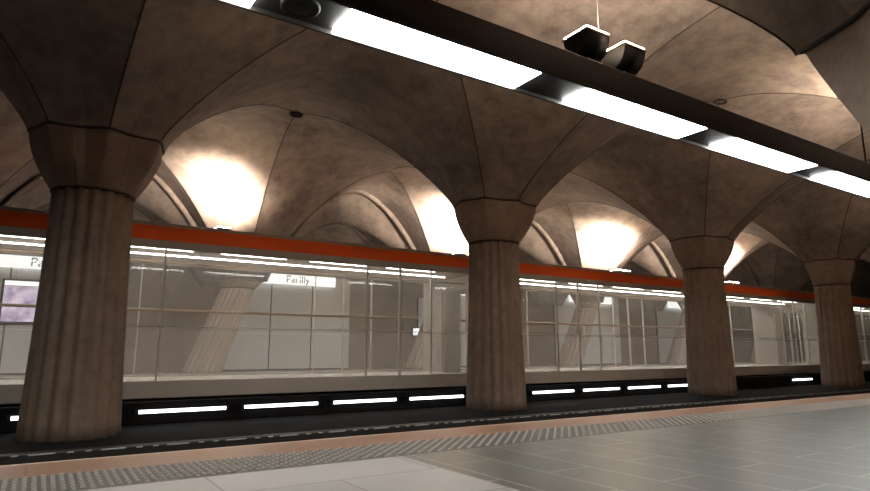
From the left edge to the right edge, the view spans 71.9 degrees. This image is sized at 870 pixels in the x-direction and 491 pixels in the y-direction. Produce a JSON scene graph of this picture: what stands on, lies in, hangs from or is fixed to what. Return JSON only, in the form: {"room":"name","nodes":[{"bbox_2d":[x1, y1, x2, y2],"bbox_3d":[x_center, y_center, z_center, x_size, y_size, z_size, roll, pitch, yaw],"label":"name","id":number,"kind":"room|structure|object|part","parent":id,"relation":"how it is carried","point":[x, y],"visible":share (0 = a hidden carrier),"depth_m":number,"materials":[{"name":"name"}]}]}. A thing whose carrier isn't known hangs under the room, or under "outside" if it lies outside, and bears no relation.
{"room":"metro station","nodes":[
{"label":"metro station","id":0,"kind":"room"},
{"bbox_2d":[0,0,869,319],"bbox_3d":[17.418,0.416,22.430,79.403,3.070,20.040,6,-12,-32],"label":"ceiling","id":1,"kind":"structure","parent":0,"point":[73,54],"depth_m":11.44,"materials":[{"name":"concrete"}]},
{"bbox_2d":[0,158,33,187],"bbox_3d":[-8.818,-1.217,12.996,3.604,3.011,0.020,-1,-10,6],"label":"trim","id":2,"kind":"structure","parent":1,"relation":"attached to","point":[32,158],"depth_m":13.09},
{"bbox_2d":[0,32,47,120],"bbox_3d":[-5.308,-2.877,6.083,0.020,2.142,3.381,-3,-10,16],"label":"trim","id":3,"kind":"structure","parent":1,"relation":"attached to","point":[0,32],"depth_m":7.23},
{"bbox_2d":[1,174,220,278],"bbox_3d":[-8.206,-0.898,15.021,5.689,3.114,0.210,6,-12,-32],"label":"trim","id":4,"kind":"structure","parent":1,"relation":"attached to","point":[22,191],"depth_m":15.75,"materials":[{"name":"concrete"}]},
{"bbox_2d":[109,0,145,127],"bbox_3d":[-2.695,-2.881,6.059,0.020,2.143,4.729,8,-13,-38],"label":"trim","id":5,"kind":"structure","parent":1,"relation":"attached to","point":[142,9],"depth_m":7.23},
{"bbox_2d":[134,207,200,284],"bbox_3d":[-7.950,-0.088,17.092,0.020,2.212,2.961,-8,-13,38],"label":"trim","id":6,"kind":"structure","parent":1,"relation":"attached to","point":[134,207],"depth_m":17.05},
{"bbox_2d":[162,160,227,276],"bbox_3d":[-6.295,-0.932,14.609,0.020,3.011,3.917,-4,-11,22],"label":"trim","id":7,"kind":"structure","parent":1,"relation":"attached to","point":[162,160],"depth_m":14.99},
{"bbox_2d":[161,29,306,140],"bbox_3d":[-1.890,-2.491,8.269,3.716,2.142,0.020,-1,-10,3],"label":"trim","id":8,"kind":"structure","parent":1,"relation":"attached to","point":[305,29],"depth_m":8.28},
{"bbox_2d":[185,105,291,130],"bbox_3d":[-3.614,-2.038,10.840,0.020,2.142,3.626,-4,-11,22],"label":"trim","id":9,"kind":"structure","parent":1,"relation":"attached to","point":[249,105],"depth_m":10.82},
{"bbox_2d":[246,114,295,275],"bbox_3d":[-4.011,-0.968,14.406,0.020,3.012,4.570,5,-11,-28],"label":"trim","id":10,"kind":"structure","parent":1,"relation":"attached to","point":[295,114],"depth_m":14.46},
{"bbox_2d":[289,112,302,117],"bbox_3d":[-2.938,-2.761,12.675,0.303,0.038,0.244,6,-12,-32],"label":"trim","id":11,"kind":"structure","parent":1,"relation":"attached to","point":[290,113],"depth_m":12.66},
{"bbox_2d":[260,171,388,277],"bbox_3d":[-3.064,-0.568,16.675,3.604,3.011,0.020,-1,-10,6],"label":"trim","id":12,"kind":"structure","parent":1,"relation":"attached to","point":[388,171],"depth_m":16.78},
{"bbox_2d":[263,189,416,281],"bbox_3d":[-2.453,-0.249,18.701,5.689,3.114,0.210,6,-12,-32],"label":"trim","id":13,"kind":"structure","parent":1,"relation":"attached to","point":[388,213],"depth_m":19.22,"materials":[{"name":"concrete"}]},
{"bbox_2d":[309,114,452,205],"bbox_3d":[-1.278,-1.775,12.334,3.337,2.142,0.020,-1,-10,6],"label":"trim","id":14,"kind":"structure","parent":1,"relation":"attached to","point":[309,114],"depth_m":12.34,"materials":[{"name":"concrete"}]},
{"bbox_2d":[390,172,430,250],"bbox_3d":[-0.541,-0.283,18.289,0.020,3.011,3.917,-4,-11,22],"label":"trim","id":15,"kind":"structure","parent":1,"relation":"attached to","point":[390,172],"depth_m":18.25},
{"bbox_2d":[436,0,484,196],"bbox_3d":[0.445,-2.228,9.763,0.020,2.142,3.381,-3,-10,16],"label":"trim","id":16,"kind":"structure","parent":1,"relation":"attached to","point":[436,0],"depth_m":10.49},
{"bbox_2d":[462,220,580,300],"bbox_3d":[3.301,0.400,22.380,5.689,3.114,0.210,6,-12,-32],"label":"trim","id":17,"kind":"structure","parent":1,"relation":"attached to","point":[534,224],"depth_m":23.21,"materials":[{"name":"concrete"}]},
{"bbox_2d":[567,205,586,299],"bbox_3d":[5.212,0.365,21.968,0.020,3.011,3.917,-4,-11,22],"label":"trim","id":18,"kind":"structure","parent":1,"relation":"attached to","point":[567,205],"depth_m":22.13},
{"bbox_2d":[567,201,656,227],"bbox_3d":[5.524,-0.718,18.325,0.020,2.143,4.441,5,-11,-28],"label":"trim","id":19,"kind":"structure","parent":1,"relation":"attached to","point":[580,201],"depth_m":18.40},
{"bbox_2d":[569,172,668,239],"bbox_3d":[4.475,-1.126,16.013,3.337,2.142,0.020,-1,-10,6],"label":"trim","id":20,"kind":"structure","parent":1,"relation":"attached to","point":[569,172],"depth_m":15.95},
{"bbox_2d":[519,6,719,199],"bbox_3d":[3.058,-2.232,9.739,0.020,2.143,4.729,8,-13,-38],"label":"trim","id":21,"kind":"structure","parent":1,"relation":"attached to","point":[719,6],"depth_m":10.35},
{"bbox_2d":[537,101,713,205],"bbox_3d":[3.863,-1.843,11.948,3.716,2.142,0.020,-1,-10,3],"label":"trim","id":22,"kind":"structure","parent":1,"relation":"attached to","point":[709,101],"depth_m":11.96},
{"bbox_2d":[599,225,651,299],"bbox_3d":[7.495,0.330,21.765,0.020,3.012,4.570,5,-11,-28],"label":"trim","id":23,"kind":"structure","parent":1,"relation":"attached to","point":[651,225],"depth_m":22.18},
{"bbox_2d":[601,241,684,307],"bbox_3d":[9.054,1.048,26.060,5.689,3.114,0.210,6,-12,-32],"label":"trim","id":24,"kind":"structure","parent":1,"relation":"attached to","point":[653,244],"depth_m":26.90,"materials":[{"name":"concrete"}]},
{"bbox_2d":[704,101,719,233],"bbox_3d":[6.199,-1.579,13.442,0.020,2.142,3.381,-3,-10,16],"label":"trim","id":25,"kind":"structure","parent":1,"relation":"attached to","point":[719,101],"depth_m":14.19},
{"bbox_2d":[713,99,726,104],"bbox_3d":[5.717,-2.875,12.026,0.303,0.038,0.244,6,-12,-32],"label":"trim","id":26,"kind":"structure","parent":1,"relation":"attached to","point":[716,100],"depth_m":12.00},
{"bbox_2d":[741,259,759,285],"bbox_3d":[14.807,1.697,29.739,5.689,3.114,0.210,6,-12,-32],"label":"trim","id":27,"kind":"structure","parent":1,"relation":"attached to","point":[744,262],"depth_m":30.62,"materials":[{"name":"concrete"}]},
{"bbox_2d":[706,0,796,55],"bbox_3d":[1.337,-2.493,6.417,0.020,2.782,4.405,8,-13,-38],"label":"trim","id":28,"kind":"structure","parent":1,"relation":"attached to","point":[713,2],"depth_m":4.73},
{"bbox_2d":[753,221,801,259],"bbox_3d":[10.228,-0.477,19.693,3.337,2.142,0.020,-1,-10,6],"label":"trim","id":29,"kind":"structure","parent":1,"relation":"attached to","point":[753,221],"depth_m":19.52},
{"bbox_2d":[726,93,837,99],"bbox_3d":[7.090,-1.844,10.096,0.020,2.782,4.405,8,-13,-38],"label":"trim","id":30,"kind":"structure","parent":1,"relation":"attached to","point":[760,93],"depth_m":11.06,"materials":[{"name":"concrete"}]},
{"bbox_2d":[728,132,865,235],"bbox_3d":[8.812,-1.583,13.418,0.020,2.143,4.729,8,-13,-38],"label":"trim","id":31,"kind":"structure","parent":1,"relation":"attached to","point":[864,132],"depth_m":14.33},
{"bbox_2d":[735,160,863,239],"bbox_3d":[9.616,-1.194,15.628,3.716,2.142,0.020,-1,-10,3],"label":"trim","id":32,"kind":"structure","parent":1,"relation":"attached to","point":[862,160],"depth_m":15.64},
{"bbox_2d":[837,162,869,257],"bbox_3d":[11.952,-0.931,17.122,0.020,2.142,3.381,-3,-10,16],"label":"trim","id":33,"kind":"structure","parent":1,"relation":"attached to","point":[869,162],"depth_m":17.90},
{"bbox_2d":[860,125,866,161],"bbox_3d":[6.061,-2.098,8.604,0.021,2.200,0.024,6,-12,-32],"label":"rod","id":34,"kind":"object","parent":1,"relation":"hanging from","point":[860,125],"visible":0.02,"depth_m":8.48,"materials":[{"name":"black metal"}]},
{"bbox_2d":[214,0,869,198],"bbox_3d":[16.967,0.337,15.360,69.000,0.269,0.410,6,-12,-32],"label":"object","id":35,"kind":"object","parent":34,"relation":"hanging from","point":[432,33],"depth_m":5.00,"materials":[{"name":"metal"}]},
{"bbox_3d":[-1.813,-1.672,3.334,1.660,0.038,0.345,6,-12,-32],"label":"light panel","id":36,"kind":"part","parent":35,"relation":"part of","materials":[{"name":"white"}]},
{"bbox_3d":[0.066,-1.461,4.536,1.660,0.038,0.345,6,-12,-32],"label":"light panel","id":37,"kind":"part","parent":35,"relation":"part of","materials":[{"name":"white"}]},
{"bbox_2d":[562,3,610,62],"bbox_3d":[1.457,-2.567,5.845,0.352,2.126,0.324,6,-12,-32],"label":"uplight","id":38,"kind":"object","parent":35,"relation":"on","point":[589,42],"visible":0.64,"depth_m":5.62,"materials":[{"name":"black metal"}]},
{"bbox_2d":[602,41,646,75],"bbox_3d":[1.881,-1.712,5.974,0.324,0.485,0.324,6,-12,-32],"label":"uplight","id":39,"kind":"object","parent":35,"relation":"on","point":[627,57],"visible":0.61,"depth_m":5.90,"materials":[{"name":"black metal"}]},
{"bbox_3d":[1.945,-1.249,5.737,1.660,0.038,0.345,6,-12,-32],"label":"light panel","id":40,"kind":"part","parent":35,"relation":"part of","materials":[{"name":"white"}]},
{"bbox_3d":[3.823,-1.037,6.939,1.660,0.038,0.345,6,-12,-32],"label":"light panel","id":41,"kind":"part","parent":35,"relation":"part of","materials":[{"name":"white"}]},
{"bbox_3d":[5.702,-0.825,8.140,1.660,0.038,0.345,6,-12,-32],"label":"light panel","id":42,"kind":"part","parent":35,"relation":"part of","materials":[{"name":"white"}]},
{"bbox_3d":[11.106,1.969,24.236,69.000,0.162,0.410,6,-12,-32],"label":"beam","id":43,"kind":"structure","parent":1,"relation":"attached to","visible":0},
{"bbox_2d":[215,226,231,229],"bbox_3d":[-4.974,-0.172,14.016,0.324,0.485,0.324,6,-12,-32],"label":"uplight","id":44,"kind":"object","parent":43,"relation":"on","point":[217,227],"visible":0.27,"depth_m":13.93,"materials":[{"name":"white metal"}]},
{"bbox_2d":[0,180,869,374],"bbox_3d":[8.399,2.589,28.359,71.000,6.450,0.250,6,-12,-32],"label":"wall","id":45,"kind":"structure","parent":0,"point":[182,291],"depth_m":21.06,"materials":[{"name":"tile"}]},
{"bbox_2d":[0,267,10,355],"bbox_3d":[-11.640,1.692,15.097,1.370,3.030,0.090,6,-12,-32],"label":"wall panel","id":46,"kind":"object","parent":45,"relation":"attached to","point":[5,272],"visible":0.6,"depth_m":15.50,"materials":[{"name":"white ceramic"}]},
{"bbox_2d":[0,278,39,324],"bbox_3d":[-10.610,1.484,15.675,1.240,1.180,0.118,6,-12,-32],"label":"poster","id":47,"kind":"object","parent":46,"relation":"attached to","point":[13,291],"visible":0.45,"depth_m":15.51,"materials":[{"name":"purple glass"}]},
{"bbox_2d":[0,268,40,373],"bbox_3d":[-10.479,1.823,15.839,1.370,3.030,0.090,6,-12,-32],"label":"wall panel","id":48,"kind":"object","parent":45,"relation":"attached to","point":[17,338],"visible":0.17,"depth_m":15.47,"materials":[{"name":"white metal"}]},
{"bbox_3d":[-10.487,1.825,15.852,1.370,3.030,0.060,6,-12,-32],"label":"frame","id":49,"kind":"part","parent":48,"relation":"part of","materials":[{"name":"black metal"}]},
{"bbox_2d":[0,254,42,268],"bbox_3d":[-10.360,0.500,16.037,2.700,0.335,0.279,6,-12,-32],"label":"station sign","id":50,"kind":"object","parent":45,"relation":"attached to","point":[13,261],"visible":0.47,"depth_m":15.62,"materials":[{"name":"white"}]},
{"bbox_2d":[223,283,271,369],"bbox_3d":[-5.854,2.345,18.798,1.370,3.030,0.090,6,-12,-32],"label":"wall panel","id":51,"kind":"object","parent":45,"relation":"attached to","point":[249,351],"visible":0.52,"depth_m":18.79,"materials":[{"name":"white metal"}]},
{"bbox_2d":[268,284,311,368],"bbox_3d":[-4.692,2.476,19.541,1.370,3.030,0.090,6,-12,-32],"label":"wall panel","id":52,"kind":"object","parent":45,"relation":"attached to","point":[287,349],"visible":0.76,"depth_m":19.45,"materials":[{"name":"white metal"}]},
{"bbox_2d":[263,273,335,286],"bbox_3d":[-4.573,1.152,19.738,2.700,0.335,0.279,6,-12,-32],"label":"station sign","id":53,"kind":"object","parent":45,"relation":"attached to","point":[274,278],"visible":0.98,"depth_m":19.70,"materials":[{"name":"white metal"}]},
{"bbox_2d":[309,278,349,368],"bbox_3d":[-3.530,2.607,20.283,1.370,3.030,0.090,6,-12,-32],"label":"wall panel","id":54,"kind":"object","parent":45,"relation":"attached to","point":[329,300],"visible":0.85,"depth_m":20.20,"materials":[{"name":"white metal"}]},
{"bbox_2d":[411,327,419,335],"bbox_3d":[-0.678,3.170,22.036,0.400,0.310,0.118,6,-12,-32],"label":"screen","id":55,"kind":"object","parent":45,"relation":"attached to","point":[412,328],"visible":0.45,"depth_m":21.94,"materials":[{"name":"white glass"}]},
{"bbox_2d":[417,298,422,327],"bbox_3d":[-0.067,2.997,22.498,1.370,3.030,0.090,6,-12,-32],"label":"wall panel","id":56,"kind":"object","parent":45,"relation":"attached to","point":[419,300],"visible":0.05,"depth_m":22.23,"materials":[{"name":"grey metal"}]},
{"bbox_2d":[461,295,465,365],"bbox_3d":[1.095,3.128,23.241,1.370,3.030,0.090,6,-12,-32],"label":"wall panel","id":57,"kind":"object","parent":45,"relation":"attached to","point":[463,326],"visible":0.08,"depth_m":23.13,"materials":[{"name":"black metal"}]},
{"bbox_2d":[553,295,575,364],"bbox_3d":[5.720,3.650,26.199,1.370,3.030,0.090,6,-12,-32],"label":"wall panel","id":58,"kind":"object","parent":45,"relation":"attached to","point":[565,312],"visible":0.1,"depth_m":26.08,"materials":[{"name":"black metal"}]},
{"bbox_3d":[5.712,3.652,26.212,1.370,3.030,0.060,6,-12,-32],"label":"frame","id":59,"kind":"part","parent":58,"relation":"part of","materials":[{"name":"black metal"}]},
{"bbox_2d":[569,295,611,303],"bbox_3d":[7.000,2.458,27.139,2.700,0.335,0.279,6,-12,-32],"label":"station sign","id":60,"kind":"object","parent":45,"relation":"attached to","point":[607,300],"visible":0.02,"depth_m":27.54,"materials":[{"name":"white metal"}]},
{"bbox_2d":[583,310,599,363],"bbox_3d":[6.882,3.781,26.942,1.370,3.030,0.090,6,-12,-32],"label":"wall panel","id":61,"kind":"object","parent":45,"relation":"attached to","point":[592,355],"visible":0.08,"depth_m":26.92,"materials":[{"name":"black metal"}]},
{"bbox_2d":[600,298,621,363],"bbox_3d":[8.043,3.912,27.685,1.370,3.030,0.090,6,-12,-32],"label":"wall panel","id":62,"kind":"object","parent":45,"relation":"attached to","point":[608,357],"visible":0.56,"depth_m":27.62,"materials":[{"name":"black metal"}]},
{"bbox_2d":[655,302,674,362],"bbox_3d":[11.507,4.303,29.900,1.370,3.030,0.090,6,-12,-32],"label":"wall panel","id":63,"kind":"object","parent":45,"relation":"attached to","point":[665,317],"visible":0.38,"depth_m":29.76,"materials":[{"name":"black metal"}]},
{"bbox_3d":[11.499,4.305,29.913,1.370,3.030,0.060,6,-12,-32],"label":"frame","id":64,"kind":"part","parent":63,"relation":"part of","materials":[{"name":"black metal"}]},
{"bbox_2d":[668,301,680,308],"bbox_3d":[12.787,3.110,30.840,2.700,0.335,0.279,6,-12,-32],"label":"station sign","id":65,"kind":"object","parent":45,"relation":"attached to","point":[670,304],"visible":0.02,"depth_m":30.17,"materials":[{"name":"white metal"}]},
{"bbox_2d":[673,308,681,332],"bbox_3d":[12.669,4.434,30.643,1.370,3.030,0.090,6,-12,-32],"label":"wall panel","id":66,"kind":"object","parent":45,"relation":"attached to","point":[677,312],"visible":0.14,"depth_m":30.48,"materials":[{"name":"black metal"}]},
{"bbox_2d":[0,381,869,453],"bbox_3d":[14.036,4.922,19.134,71.000,0.950,2.250,6,-12,-32],"label":"track bed","id":67,"kind":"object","parent":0,"point":[167,432],"depth_m":9.38,"materials":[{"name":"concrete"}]},
{"bbox_2d":[15,120,164,442],"bbox_3d":[-4.617,0.485,7.903,1.646,3.889,1.410,6,-12,-32],"label":"column","id":68,"kind":"structure","parent":67,"relation":"on","point":[95,176],"depth_m":7.55,"materials":[{"name":"concrete"}]},
{"bbox_2d":[453,196,536,410],"bbox_3d":[1.136,1.134,11.583,1.646,3.889,1.410,6,-12,-32],"label":"column","id":69,"kind":"structure","parent":67,"relation":"on","point":[493,229],"depth_m":11.20,"materials":[{"name":"concrete"}]},
{"bbox_2d":[669,235,737,395],"bbox_3d":[6.889,1.783,15.262,1.646,3.889,1.410,6,-12,-32],"label":"column","id":70,"kind":"structure","parent":67,"relation":"on","point":[702,259],"depth_m":14.90,"materials":[{"name":"concrete"}]},
{"bbox_2d":[803,258,865,386],"bbox_3d":[12.643,2.432,18.942,1.646,3.889,1.410,6,-12,-32],"label":"column","id":71,"kind":"structure","parent":67,"relation":"on","point":[839,349],"depth_m":18.59,"materials":[{"name":"concrete"}]},
{"bbox_2d":[0,372,869,432],"bbox_3d":[13.456,4.452,20.123,71.000,0.320,0.160,6,-12,-32],"label":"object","id":72,"kind":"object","parent":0,"point":[128,418],"depth_m":10.51,"materials":[{"name":"concrete"}]},
{"bbox_2d":[6,415,18,421],"bbox_3d":[-5.031,2.320,8.175,1.330,0.070,0.060,6,-12,-32],"label":"tube light","id":73,"kind":"object","parent":72,"relation":"attached to","point":[12,417],"visible":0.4,"depth_m":7.84,"materials":[{"name":"white"}]},
{"bbox_2d":[134,405,229,414],"bbox_3d":[-3.764,2.463,8.985,1.330,0.070,0.060,6,-12,-32],"label":"tube light","id":74,"kind":"object","parent":72,"relation":"attached to","point":[224,407],"visible":1,"depth_m":8.95,"materials":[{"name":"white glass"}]},
{"bbox_2d":[240,401,320,409],"bbox_3d":[-2.498,2.606,9.795,1.330,0.070,0.060,6,-12,-32],"label":"tube light","id":75,"kind":"object","parent":72,"relation":"attached to","point":[309,403],"visible":1,"depth_m":9.76,"materials":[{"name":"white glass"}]},
{"bbox_2d":[329,397,398,404],"bbox_3d":[-1.232,2.748,10.605,1.330,0.070,0.060,6,-12,-32],"label":"tube light","id":76,"kind":"object","parent":72,"relation":"attached to","point":[352,401],"visible":1,"depth_m":10.58,"materials":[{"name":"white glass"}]},
{"bbox_2d":[406,394,465,400],"bbox_3d":[0.035,2.891,11.415,1.330,0.070,0.060,6,-12,-32],"label":"tube light","id":77,"kind":"object","parent":72,"relation":"attached to","point":[457,395],"visible":0.97,"depth_m":11.38,"materials":[{"name":"white glass"}]},
{"bbox_2d":[529,389,575,394],"bbox_3d":[2.567,3.177,13.035,1.330,0.070,0.060,6,-12,-32],"label":"tube light","id":78,"kind":"object","parent":72,"relation":"attached to","point":[563,390],"visible":1,"depth_m":12.99,"materials":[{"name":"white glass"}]},
{"bbox_2d":[580,387,621,391],"bbox_3d":[3.834,3.320,13.845,1.330,0.070,0.060,6,-12,-32],"label":"tube light","id":79,"kind":"object","parent":72,"relation":"attached to","point":[605,388],"visible":1,"depth_m":13.81,"materials":[{"name":"white glass"}]},
{"bbox_2d":[625,385,661,389],"bbox_3d":[5.100,3.462,14.655,1.330,0.070,0.060,6,-12,-32],"label":"tube light","id":80,"kind":"object","parent":72,"relation":"attached to","point":[648,386],"visible":1,"depth_m":14.62,"materials":[{"name":"white glass"}]},
{"bbox_2d":[665,384,687,387],"bbox_3d":[6.367,3.605,15.464,1.330,0.070,0.060,6,-12,-32],"label":"tube light","id":81,"kind":"object","parent":72,"relation":"attached to","point":[669,385],"visible":0.6,"depth_m":15.32,"materials":[{"name":"white glass"}]},
{"bbox_2d":[790,378,812,380],"bbox_3d":[11.432,4.176,18.704,1.330,0.070,0.060,6,-12,-32],"label":"tube light","id":82,"kind":"object","parent":72,"relation":"attached to","point":[796,379],"visible":1,"depth_m":18.68,"materials":[{"name":"white glass"}]},
{"bbox_2d":[0,371,869,406],"bbox_3d":[11.014,5.534,23.752,71.000,0.950,0.250,6,-12,-32],"label":"wall","id":83,"kind":"structure","parent":0,"point":[460,387],"depth_m":13.87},
{"bbox_2d":[0,360,869,377],"bbox_3d":[9.816,5.263,25.673,71.000,0.250,4.950,6,-12,-32],"label":"floor","id":84,"kind":"structure","parent":0,"point":[158,373],"depth_m":19.03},
{"bbox_2d":[180,277,264,373],"bbox_3d":[-5.800,2.186,16.342,2.020,2.569,1.116,1,-10,-4],"label":"column","id":85,"kind":"structure","parent":84,"relation":"on","point":[209,354],"depth_m":16.05,"materials":[{"name":"concrete"}]},
{"bbox_2d":[403,322,422,369],"bbox_3d":[-0.050,2.835,20.021,2.014,2.569,1.112,1,-10,-4],"label":"column","id":86,"kind":"structure","parent":84,"relation":"on","point":[414,361],"depth_m":19.54,"materials":[{"name":"concrete"}]},
{"bbox_2d":[555,300,601,366],"bbox_3d":[5.707,3.484,23.701,2.020,2.569,1.116,1,-10,-4],"label":"column","id":87,"kind":"structure","parent":84,"relation":"on","point":[569,353],"depth_m":23.41,"materials":[{"name":"concrete"}]},
{"bbox_2d":[665,308,686,364],"bbox_3d":[11.460,4.133,27.380,2.020,2.569,1.116,1,-10,-4],"label":"column","id":88,"kind":"structure","parent":84,"relation":"on","point":[677,355],"depth_m":27.03,"materials":[{"name":"concrete"}]},
{"bbox_2d":[749,314,783,362],"bbox_3d":[17.210,4.782,31.059,2.014,2.569,1.112,1,-10,-4],"label":"column","id":89,"kind":"structure","parent":84,"relation":"on","point":[753,356],"depth_m":30.86,"materials":[{"name":"concrete"}]},
{"bbox_2d":[81,406,869,490],"bbox_3d":[18.252,3.007,12.880,71.000,0.250,4.070,6,-12,-32],"label":"floor","id":90,"kind":"structure","parent":0,"point":[825,450],"depth_m":3.20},
{"bbox_2d":[0,398,869,490],"bbox_3d":[17.018,3.333,14.751,71.000,0.259,0.460,6,-12,-32],"label":"tactile strip","id":91,"kind":"object","parent":90,"relation":"on","point":[78,481],"visible":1,"depth_m":3.54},
{"bbox_2d":[799,0,869,134],"bbox_3d":[3.060,-0.266,3.096,1.409,2.799,1.992,-3,-11,18],"label":"column","id":92,"kind":"structure","parent":90,"relation":"on","point":[841,56],"depth_m":4.00,"materials":[{"name":"concrete"}]},
{"bbox_3d":[15.771,4.828,16.438,71.000,0.200,4.120,6,-12,-32],"label":"floor","id":93,"kind":"structure","parent":0,"visible":0},
{"bbox_2d":[0,389,869,465],"bbox_3d":[14.902,4.545,17.800,69.050,0.830,0.126,6,-12,-32],"label":"platform edge","id":94,"kind":"object","parent":93,"relation":"on","point":[118,450],"visible":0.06,"depth_m":7.52,"materials":[{"name":"metal"}]},
{"bbox_3d":[12.253,5.769,21.773,71.000,0.200,4.300,6,-12,-32],"label":"floor","id":95,"kind":"structure","parent":0,"visible":0},
{"bbox_2d":[0,206,468,403],"bbox_3d":[-5.815,1.599,10.395,15.040,4.060,2.840,6,-12,-32],"label":"glass partition","id":96,"kind":"object","parent":95,"relation":"on","point":[22,230],"visible":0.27,"depth_m":11.53,"materials":[{"name":"glass"}]},
{"bbox_2d":[0,235,44,239],"bbox_3d":[-6.175,-0.124,9.323,1.200,0.033,0.080,6,-12,-32],"label":"ceiling light","id":97,"kind":"object","parent":96,"relation":"attached to","point":[0,235],"depth_m":9.24,"materials":[{"name":"white"}]},
{"bbox_3d":[-6.244,1.422,11.796,0.740,2.215,0.050,6,-12,-32],"label":"door","id":98,"kind":"part","parent":96,"relation":"part of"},
{"bbox_3d":[-4.757,1.067,9.534,0.740,2.130,0.050,6,-12,-32],"label":"door","id":99,"kind":"part","parent":96,"relation":"part of","materials":[{"name":"glass"}]},
{"bbox_2d":[131,246,192,251],"bbox_3d":[-4.758,0.035,10.229,1.200,0.033,0.080,6,-12,-32],"label":"ceiling light","id":100,"kind":"object","parent":96,"relation":"attached to","point":[131,246],"depth_m":10.22,"materials":[{"name":"white"}]},
{"bbox_3d":[-6.514,1.205,11.558,14.500,0.060,0.060,6,-12,-32],"label":"handrail","id":101,"kind":"part","parent":96,"relation":"part of","materials":[{"name":"brown metal"}]},
{"bbox_2d":[0,241,444,277],"bbox_3d":[-5.771,0.091,10.592,14.300,0.016,0.040,6,-12,-32],"label":"ceiling light","id":102,"kind":"object","parent":96,"relation":"attached to","point":[0,241],"depth_m":11.94,"materials":[{"name":"white"}]},
{"bbox_3d":[-5.406,0.210,10.001,14.500,0.024,0.024,6,-12,-32],"label":"handrail","id":103,"kind":"part","parent":96,"relation":"part of","materials":[{"name":"metal"}]},
{"bbox_2d":[223,254,286,259],"bbox_3d":[-3.340,0.195,11.136,1.200,0.033,0.080,6,-12,-32],"label":"ceiling light","id":104,"kind":"object","parent":96,"relation":"attached to","point":[223,254],"depth_m":11.09,"materials":[{"name":"white"}]},
{"bbox_3d":[-2.511,1.843,14.182,0.740,2.215,0.050,6,-12,-32],"label":"door","id":105,"kind":"part","parent":96,"relation":"part of","materials":[{"name":"glass"}]},
{"bbox_3d":[-1.883,1.914,14.585,0.740,2.215,0.050,6,-12,-32],"label":"door","id":106,"kind":"part","parent":96,"relation":"part of","materials":[{"name":"glass"}]},
{"bbox_3d":[-1.025,1.488,11.920,0.740,2.130,0.050,6,-12,-32],"label":"door","id":107,"kind":"part","parent":96,"relation":"part of","materials":[{"name":"glass"}]},
{"bbox_3d":[-0.396,1.558,12.323,0.740,2.130,0.050,6,-12,-32],"label":"door","id":108,"kind":"part","parent":96,"relation":"part of","materials":[{"name":"glass"}]},
{"bbox_2d":[444,261,820,385],"bbox_3d":[7.185,3.065,18.708,15.040,4.060,2.840,6,-12,-32],"label":"glass partition","id":109,"kind":"object","parent":95,"relation":"on","point":[764,302],"visible":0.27,"depth_m":17.35,"materials":[{"name":"glass"}]},
{"bbox_3d":[2.395,2.397,17.320,0.740,2.215,0.050,6,-12,-32],"label":"door","id":110,"kind":"part","parent":109,"relation":"part of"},
{"bbox_3d":[3.253,1.970,14.656,0.740,2.130,0.050,6,-12,-32],"label":"door","id":111,"kind":"part","parent":109,"relation":"part of","materials":[{"name":"glass"}]},
{"bbox_3d":[3.882,2.041,15.058,0.740,2.130,0.050,6,-12,-32],"label":"door","id":112,"kind":"part","parent":109,"relation":"part of","materials":[{"name":"glass"}]},
{"bbox_3d":[6.485,2.671,19.872,14.500,0.060,0.060,6,-12,-32],"label":"handrail","id":113,"kind":"part","parent":109,"relation":"part of","materials":[{"name":"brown metal"}]},
{"bbox_3d":[6.127,2.817,19.707,0.740,2.215,0.050,6,-12,-32],"label":"door","id":114,"kind":"part","parent":109,"relation":"part of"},
{"bbox_3d":[6.756,2.888,20.109,0.740,2.215,0.050,6,-12,-32],"label":"door","id":115,"kind":"part","parent":109,"relation":"part of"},
{"bbox_2d":[520,283,783,304],"bbox_3d":[7.228,1.557,18.906,14.300,0.016,0.040,6,-12,-32],"label":"ceiling light","id":116,"kind":"object","parent":109,"relation":"attached to","point":[520,283],"depth_m":17.93,"materials":[{"name":"white"}]},
{"bbox_3d":[7.593,1.676,18.315,14.500,0.024,0.024,6,-12,-32],"label":"handrail","id":117,"kind":"part","parent":109,"relation":"part of","materials":[{"name":"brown metal"}]},
{"bbox_3d":[11.117,3.380,22.898,0.740,2.215,0.050,6,-12,-32],"label":"door","id":118,"kind":"part","parent":109,"relation":"part of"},
{"bbox_3d":[11.975,2.954,20.234,0.740,2.130,0.050,6,-12,-32],"label":"door","id":119,"kind":"part","parent":109,"relation":"part of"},
{"bbox_3d":[12.604,3.024,20.636,0.740,2.130,0.050,6,-12,-32],"label":"door","id":120,"kind":"part","parent":109,"relation":"part of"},
{"bbox_2d":[774,296,869,374],"bbox_3d":[20.184,4.531,27.022,15.040,4.060,2.840,6,-12,-32],"label":"carriage","id":121,"kind":"object","parent":95,"relation":"on","point":[861,305],"visible":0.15,"depth_m":23.59,"materials":[{"name":"black metal"}]},
{"bbox_3d":[14.765,3.792,25.232,0.740,2.215,0.050,6,-12,-32],"label":"door","id":122,"kind":"part","parent":121,"relation":"part of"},
{"bbox_3d":[15.394,3.862,25.634,0.740,2.215,0.050,6,-12,-32],"label":"door","id":123,"kind":"part","parent":121,"relation":"part of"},
{"bbox_3d":[19.484,4.137,28.186,14.500,0.060,0.060,6,-12,-32],"label":"handrail","id":124,"kind":"part","parent":121,"relation":"part of","materials":[{"name":"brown metal"}]},
{"bbox_3d":[16.252,3.436,22.969,0.740,2.130,0.050,6,-12,-32],"label":"door","id":125,"kind":"part","parent":121,"relation":"part of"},
{"bbox_3d":[16.825,3.980,14.939,71.000,0.950,0.250,6,-12,-32],"label":"platform","id":126,"kind":"object","parent":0,"visible":0},
{"bbox_2d":[0,393,869,479],"bbox_3d":[16.784,3.400,15.106,71.000,0.250,0.400,6,-12,-32],"label":"trim","id":127,"kind":"structure","parent":126,"relation":"on","point":[66,467],"depth_m":4.01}
]}

